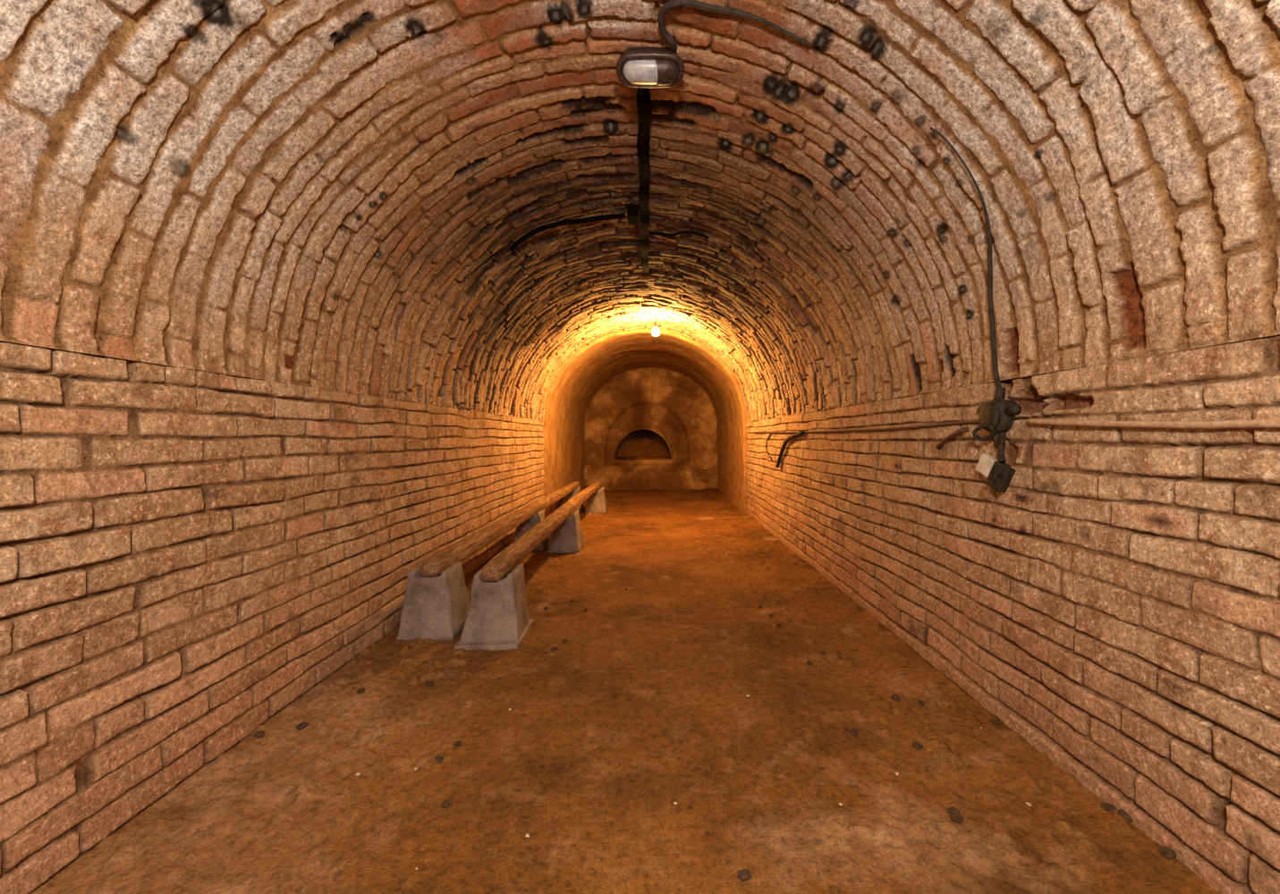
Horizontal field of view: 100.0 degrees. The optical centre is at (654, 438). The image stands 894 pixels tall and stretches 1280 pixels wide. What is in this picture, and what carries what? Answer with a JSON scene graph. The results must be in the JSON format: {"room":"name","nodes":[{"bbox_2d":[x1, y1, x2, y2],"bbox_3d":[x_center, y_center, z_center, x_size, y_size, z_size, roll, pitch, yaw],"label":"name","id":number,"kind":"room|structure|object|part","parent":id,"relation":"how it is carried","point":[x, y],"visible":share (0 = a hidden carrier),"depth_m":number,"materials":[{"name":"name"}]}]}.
{"room":"underground passage","nodes":[
{"label":"underground passage","id":0,"kind":"room"},
{"bbox_2d":[0,340,544,893],"bbox_3d":[-1.487,0.460,3.200,0.062,1.370,9.600,0,0,0],"label":"wall","id":1,"kind":"structure","parent":0,"point":[186,555],"depth_m":1.67,"materials":[{"name":"brick"}]},
{"bbox_2d":[30,488,1219,893],"bbox_3d":[-0.076,1.074,4.905,2.879,0.067,13.110,0,0,0],"label":"floor","id":2,"kind":"structure","parent":0,"point":[645,708],"depth_m":1.75,"materials":[{"name":"brown soil"}]},
{"bbox_2d":[254,730,264,737],"bbox_3d":[-1.442,1.082,1.963,0.041,0.021,0.034,0,0,17],"label":"loose stone","id":3,"kind":"object","parent":2,"relation":"on","point":[261,733],"visible":1,"depth_m":1.95,"materials":[{"name":"stone"}]},
{"bbox_2d":[296,721,309,729],"bbox_3d":[-1.328,1.085,2.022,0.035,0.024,0.040,0,0,25],"label":"loose stone","id":4,"kind":"object","parent":2,"relation":"on","point":[304,724],"visible":1,"depth_m":2.01,"materials":[{"name":"stone"}]},
{"bbox_2d":[356,687,364,693],"bbox_3d":[-1.260,1.085,2.300,0.033,0.026,0.031,0,0,-27],"label":"loose stone","id":5,"kind":"object","parent":2,"relation":"on","point":[360,690],"visible":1,"depth_m":2.29,"materials":[{"name":"stone"}]},
{"bbox_2d":[424,681,433,686],"bbox_3d":[-0.992,1.086,2.369,0.031,0.026,0.033,0,0,31],"label":"loose stone","id":6,"kind":"object","parent":2,"relation":"on","point":[428,683],"visible":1,"depth_m":2.36,"materials":[{"name":"stone"}]},
{"bbox_2d":[396,561,469,641],"bbox_3d":[-1.246,0.915,3.061,0.315,0.380,0.351,0,0,-2],"label":"concrete block","id":7,"kind":"object","parent":2,"relation":"on","point":[435,607],"visible":0.84,"depth_m":2.92,"materials":[{"name":"grey concrete"}]},
{"bbox_2d":[434,754,444,762],"bbox_3d":[-0.730,1.083,1.805,0.041,0.021,0.034,0,0,-15],"label":"loose stone","id":8,"kind":"object","parent":2,"relation":"on","point":[438,758],"visible":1,"depth_m":1.80,"materials":[{"name":"brown stone"}]},
{"bbox_2d":[441,798,451,808],"bbox_3d":[-0.615,1.082,1.588,0.027,0.018,0.031,0,0,-35],"label":"loose stone","id":9,"kind":"object","parent":2,"relation":"on","point":[447,803],"visible":1,"depth_m":1.58,"materials":[{"name":"brown stone"}]},
{"bbox_2d":[453,739,462,747],"bbox_3d":[-0.697,1.085,1.903,0.030,0.020,0.034,0,0,-7],"label":"loose stone","id":10,"kind":"object","parent":2,"relation":"on","point":[459,743],"visible":1,"depth_m":1.89,"materials":[{"name":"stone"}]},
{"bbox_2d":[453,564,533,650],"bbox_3d":[-0.875,0.914,2.965,0.330,0.380,0.403,0,0,-1],"label":"concrete block","id":11,"kind":"object","parent":2,"relation":"on","point":[497,618],"visible":0.9,"depth_m":2.84,"materials":[{"name":"grey concrete"}]},
{"bbox_2d":[513,510,549,551],"bbox_3d":[-1.226,0.916,5.330,0.306,0.376,0.348,0,0,-1],"label":"concrete block","id":12,"kind":"object","parent":2,"relation":"on","point":[526,526],"visible":0.33,"depth_m":5.19,"materials":[{"name":"grey concrete"}]},
{"bbox_2d":[550,646,558,651],"bbox_3d":[-0.511,1.074,2.736,0.034,0.020,0.030,0,0,-36],"label":"loose stone","id":13,"kind":"object","parent":2,"relation":"on","point":[553,648],"visible":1,"depth_m":2.73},
{"bbox_2d":[546,510,584,553],"bbox_3d":[-0.871,0.915,5.275,0.314,0.379,0.350,0,0,1],"label":"concrete block","id":14,"kind":"object","parent":2,"relation":"on","point":[568,538],"visible":0.74,"depth_m":5.12,"materials":[{"name":"grey concrete"}]},
{"bbox_2d":[560,486,584,513],"bbox_3d":[-1.227,0.915,7.982,0.313,0.379,0.350,0,0,0],"label":"concrete block","id":15,"kind":"object","parent":2,"relation":"on","point":[574,493],"visible":0.32,"depth_m":7.84,"materials":[{"name":"grey concrete"}]},
{"bbox_2d":[419,481,580,576],"bbox_3d":[-1.226,0.718,5.635,0.121,0.097,5.430,0,0,0],"label":"wooden beam","id":16,"kind":"structure","parent":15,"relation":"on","point":[460,551],"depth_m":3.80,"materials":[{"name":"brown wood"}]},
{"bbox_2d":[584,486,607,513],"bbox_3d":[-0.862,0.915,7.949,0.310,0.382,0.348,0,0,-1],"label":"concrete block","id":17,"kind":"object","parent":2,"relation":"on","point":[597,503],"visible":0.79,"depth_m":7.80,"materials":[{"name":"grey concrete"}]},
{"bbox_2d":[481,481,601,581],"bbox_3d":[-0.875,0.718,5.585,0.133,0.096,5.530,0,0,0],"label":"wooden beam","id":18,"kind":"structure","parent":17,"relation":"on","point":[504,563],"depth_m":3.62,"materials":[{"name":"brown wood"}]},
{"bbox_2d":[737,869,751,881],"bbox_3d":[0.219,1.071,1.316,0.034,0.020,0.030,0,0,-6],"label":"loose stone","id":19,"kind":"object","parent":2,"relation":"on","point":[743,875],"visible":1,"depth_m":1.31,"materials":[{"name":"brown stone"}]},
{"bbox_2d":[849,729,858,735],"bbox_3d":[0.727,1.073,1.963,0.030,0.024,0.028,0,0,32],"label":"loose stone","id":20,"kind":"object","parent":2,"relation":"on","point":[852,731],"visible":1,"depth_m":1.95,"materials":[{"name":"stone"}]},
{"bbox_2d":[890,695,900,700],"bbox_3d":[1.005,1.082,2.238,0.034,0.024,0.033,0,0,-4],"label":"loose stone","id":21,"kind":"object","parent":2,"relation":"on","point":[893,697],"visible":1,"depth_m":2.23,"materials":[{"name":"stone"}]},
{"bbox_2d":[912,741,923,751],"bbox_3d":[0.924,1.081,1.884,0.037,0.023,0.045,0,0,16],"label":"loose stone","id":22,"kind":"object","parent":2,"relation":"on","point":[918,746],"visible":1,"depth_m":1.88,"materials":[{"name":"stone"}]},
{"bbox_2d":[917,700,925,706],"bbox_3d":[1.088,1.083,2.194,0.028,0.024,0.030,0,0,-28],"label":"loose stone","id":23,"kind":"object","parent":2,"relation":"on","point":[921,703],"visible":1,"depth_m":2.18,"materials":[{"name":"stone"}]},
{"bbox_2d":[948,806,959,813],"bbox_3d":[0.860,1.072,1.544,0.029,0.020,0.028,0,0,-34],"label":"loose stone","id":24,"kind":"object","parent":2,"relation":"on","point":[952,809],"visible":0.84,"depth_m":1.54,"materials":[{"name":"brown stone"}]},
{"bbox_2d":[949,813,964,824],"bbox_3d":[0.852,1.072,1.515,0.033,0.024,0.034,0,0,-33],"label":"loose stone","id":25,"kind":"object","parent":2,"relation":"on","point":[956,818],"visible":1,"depth_m":1.51,"materials":[{"name":"brown stone"}]},
{"bbox_2d":[991,719,1000,724],"bbox_3d":[1.288,1.073,2.029,0.031,0.018,0.027,0,0,23],"label":"loose stone","id":26,"kind":"object","parent":2,"relation":"on","point":[993,721],"visible":1,"depth_m":2.02,"materials":[{"name":"stone"}]},
{"bbox_2d":[1100,802,1117,811],"bbox_3d":[1.298,1.056,1.535,0.041,0.021,0.034,0,0,-12],"label":"loose stone","id":27,"kind":"object","parent":2,"relation":"on","point":[1106,807],"visible":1,"depth_m":1.53,"materials":[{"name":"brown stone"}]},
{"bbox_2d":[1118,809,1133,822],"bbox_3d":[1.321,1.057,1.497,0.041,0.028,0.047,0,0,-5],"label":"loose stone","id":28,"kind":"object","parent":2,"relation":"on","point":[1121,812],"visible":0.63,"depth_m":1.49,"materials":[{"name":"brown stone"}]},
{"bbox_2d":[1158,846,1177,859],"bbox_3d":[1.301,1.055,1.360,0.033,0.029,0.036,0,0,33],"label":"loose stone","id":29,"kind":"object","parent":2,"relation":"on","point":[1165,852],"visible":1,"depth_m":1.36,"materials":[{"name":"brown stone"}]},
{"bbox_2d":[0,0,1279,423],"bbox_3d":[-0.077,-0.895,3.250,2.907,1.350,10.686,0,0,0],"label":"ceiling","id":30,"kind":"structure","parent":0,"point":[335,195],"depth_m":1.86,"materials":[{"name":"brick"}]},
{"bbox_2d":[508,212,625,251],"bbox_3d":[-0.566,-1.362,3.521,0.762,0.301,0.098,0,0,-11],"label":"cable","id":31,"kind":"object","parent":30,"relation":"attached to","point":[519,241],"visible":1,"depth_m":3.49,"materials":[{"name":"black rubber"}]},
{"bbox_2d":[627,204,639,224],"bbox_3d":[-0.142,-1.474,3.549,0.075,0.069,0.170,0,0,0],"label":"box","id":32,"kind":"object","parent":30,"relation":"attached to","point":[632,210],"visible":1,"depth_m":3.47,"materials":[{"name":"black metal"}]},
{"bbox_3d":[-0.142,-1.445,3.549,0.068,0.010,0.150,0,0,0],"label":"lid","id":33,"kind":"part","parent":32,"relation":"part of","materials":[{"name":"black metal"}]},
{"bbox_2d":[636,87,651,272],"bbox_3d":[-0.065,-1.486,3.460,0.072,0.060,2.581,0,0,-1],"label":"ceiling bar","id":34,"kind":"object","parent":30,"relation":"hanging from","point":[643,94],"visible":0.93,"depth_m":2.87,"materials":[{"name":"black metal"}]},
{"bbox_2d":[615,46,684,87],"bbox_3d":[-0.018,-1.465,2.085,0.267,0.190,0.142,0,0,0],"label":"lamp","id":35,"kind":"object","parent":30,"relation":"hanging from","point":[644,66],"visible":0.97,"depth_m":2.05,"materials":[{"name":"glass"}]},
{"bbox_2d":[655,59,678,84],"bbox_3d":[0.048,-1.408,2.079,0.095,0.046,0.107,0,-16,0],"label":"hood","id":36,"kind":"object","parent":35,"relation":"attached to","point":[666,70],"depth_m":2.05,"materials":[{"name":"metal"}]},
{"bbox_2d":[651,313,660,336],"bbox_3d":[0.011,-1.386,6.500,0.100,0.297,0.100,0,0,0],"label":"hanging bulb","id":37,"kind":"object","parent":30,"relation":"hanging from","point":[655,332],"visible":0.99,"depth_m":6.47,"materials":[{"name":"beige glass"}]},
{"bbox_3d":[0.011,-1.289,6.500,0.100,0.104,0.100,0,0,0],"label":"bulb","id":38,"kind":"part","parent":37,"relation":"part of","materials":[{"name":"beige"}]},
{"bbox_2d":[650,230,708,238],"bbox_3d":[0.177,-1.469,3.892,0.435,0.088,0.074,0,0,21],"label":"cable","id":39,"kind":"object","parent":30,"relation":"attached to","point":[682,232],"visible":1,"depth_m":3.86,"materials":[{"name":"black rubber"}]},
{"bbox_2d":[657,0,810,53],"bbox_3d":[0.248,-1.435,1.877,0.538,0.134,0.255,0,0,25],"label":"cable","id":40,"kind":"object","parent":30,"relation":"attached to","point":[670,4],"visible":0.97,"depth_m":1.84,"materials":[{"name":"rubber"}]},
{"bbox_2d":[929,127,1004,405],"bbox_3d":[1.148,-0.591,1.917,0.416,0.962,0.093,0,0,-31],"label":"cable","id":41,"kind":"object","parent":30,"relation":"attached to","point":[996,377],"visible":1,"depth_m":1.98,"materials":[{"name":"rubber"}]},
{"bbox_2d":[564,350,728,497],"bbox_3d":[-0.080,-0.187,9.884,2.834,2.680,3.232,0,0,0],"label":"wall","id":42,"kind":"structure","parent":0,"point":[579,402],"depth_m":10.14,"materials":[{"name":"paint"}]},
{"bbox_2d":[617,437,669,457],"bbox_3d":[-0.245,0.199,11.860,1.146,0.422,0.800,0,0,0],"label":"heap","id":43,"kind":"object","parent":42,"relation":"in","point":[641,447],"visible":1,"depth_m":11.73,"materials":[{"name":"brown soil"}]},
{"bbox_2d":[542,329,748,518],"bbox_3d":[-0.075,-0.195,8.315,3.241,2.699,1.761,0,0,-11],"label":"trim","id":44,"kind":"structure","parent":42,"relation":"attached to","point":[567,378],"depth_m":7.91,"materials":[{"name":"paint"}]},
{"bbox_2d":[584,367,718,490],"bbox_3d":[-0.076,-0.190,11.785,2.859,2.710,1.030,0,0,0],"label":"wall","id":45,"kind":"structure","parent":0,"point":[668,408],"depth_m":11.40,"materials":[{"name":"paint"}]},
{"bbox_2d":[745,334,1279,893],"bbox_3d":[1.346,0.460,3.200,0.106,1.370,9.600,0,0,0],"label":"wall","id":46,"kind":"structure","parent":0,"point":[1115,608],"depth_m":1.59,"materials":[{"name":"brick"}]},
{"bbox_2d":[765,433,772,460],"bbox_3d":[1.311,0.095,6.152,0.016,0.306,0.300,0,0,0],"label":"cable","id":47,"kind":"object","parent":46,"relation":"attached to","point":[770,434],"visible":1,"depth_m":6.20,"materials":[{"name":"rubber"}]},
{"bbox_2d":[775,431,805,468],"bbox_3d":[1.295,0.126,5.182,0.040,0.385,1.005,0,0,0],"label":"cable","id":48,"kind":"object","parent":46,"relation":"attached to","point":[787,440],"visible":1,"depth_m":5.30,"materials":[{"name":"rubber"}]},
{"bbox_2d":[753,419,980,433],"bbox_3d":[1.311,-0.061,4.644,0.016,0.038,5.014,0,0,0],"label":"cable","id":49,"kind":"object","parent":46,"relation":"attached to","point":[975,421],"visible":0.91,"depth_m":2.90,"materials":[{"name":"rubber"}]},
{"bbox_2d":[935,426,968,449],"bbox_3d":[1.311,0.001,2.373,0.065,0.106,0.251,0,0,0],"label":"wall hook","id":50,"kind":"object","parent":46,"relation":"attached to","point":[954,434],"visible":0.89,"depth_m":2.32,"materials":[{"name":"metal"}]},
{"bbox_2d":[975,453,1015,492],"bbox_3d":[1.283,0.132,2.032,0.047,0.144,0.150,0,0,-14],"label":"switch","id":51,"kind":"object","parent":46,"relation":"attached to","point":[999,475],"visible":0.97,"depth_m":2.01,"materials":[{"name":"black plastic"}]},
{"bbox_2d":[972,387,1021,449],"bbox_3d":[1.297,-0.077,2.040,0.113,0.232,0.221,0,0,0],"label":"junction box","id":52,"kind":"object","parent":46,"relation":"attached to","point":[995,418],"visible":0.97,"depth_m":2.01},
{"bbox_3d":[1.269,-0.082,2.041,0.018,0.111,0.112,0,0,0],"label":"lid","id":53,"kind":"part","parent":52,"relation":"part of","materials":[{"name":"black plastic"}]},
{"bbox_2d":[997,432,1006,463],"bbox_3d":[1.291,0.035,1.996,0.022,0.117,0.039,0,0,21],"label":"cable","id":54,"kind":"object","parent":52,"relation":"hanging from","point":[1002,435],"visible":1,"depth_m":1.99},
{"bbox_2d":[1025,418,1279,429],"bbox_3d":[1.307,-0.037,0.188,0.019,0.064,3.377,0,0,0],"label":"cable","id":55,"kind":"object","parent":46,"relation":"attached to","point":[1252,423],"visible":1,"depth_m":1.35,"materials":[{"name":"beige plastic"}]}
]}

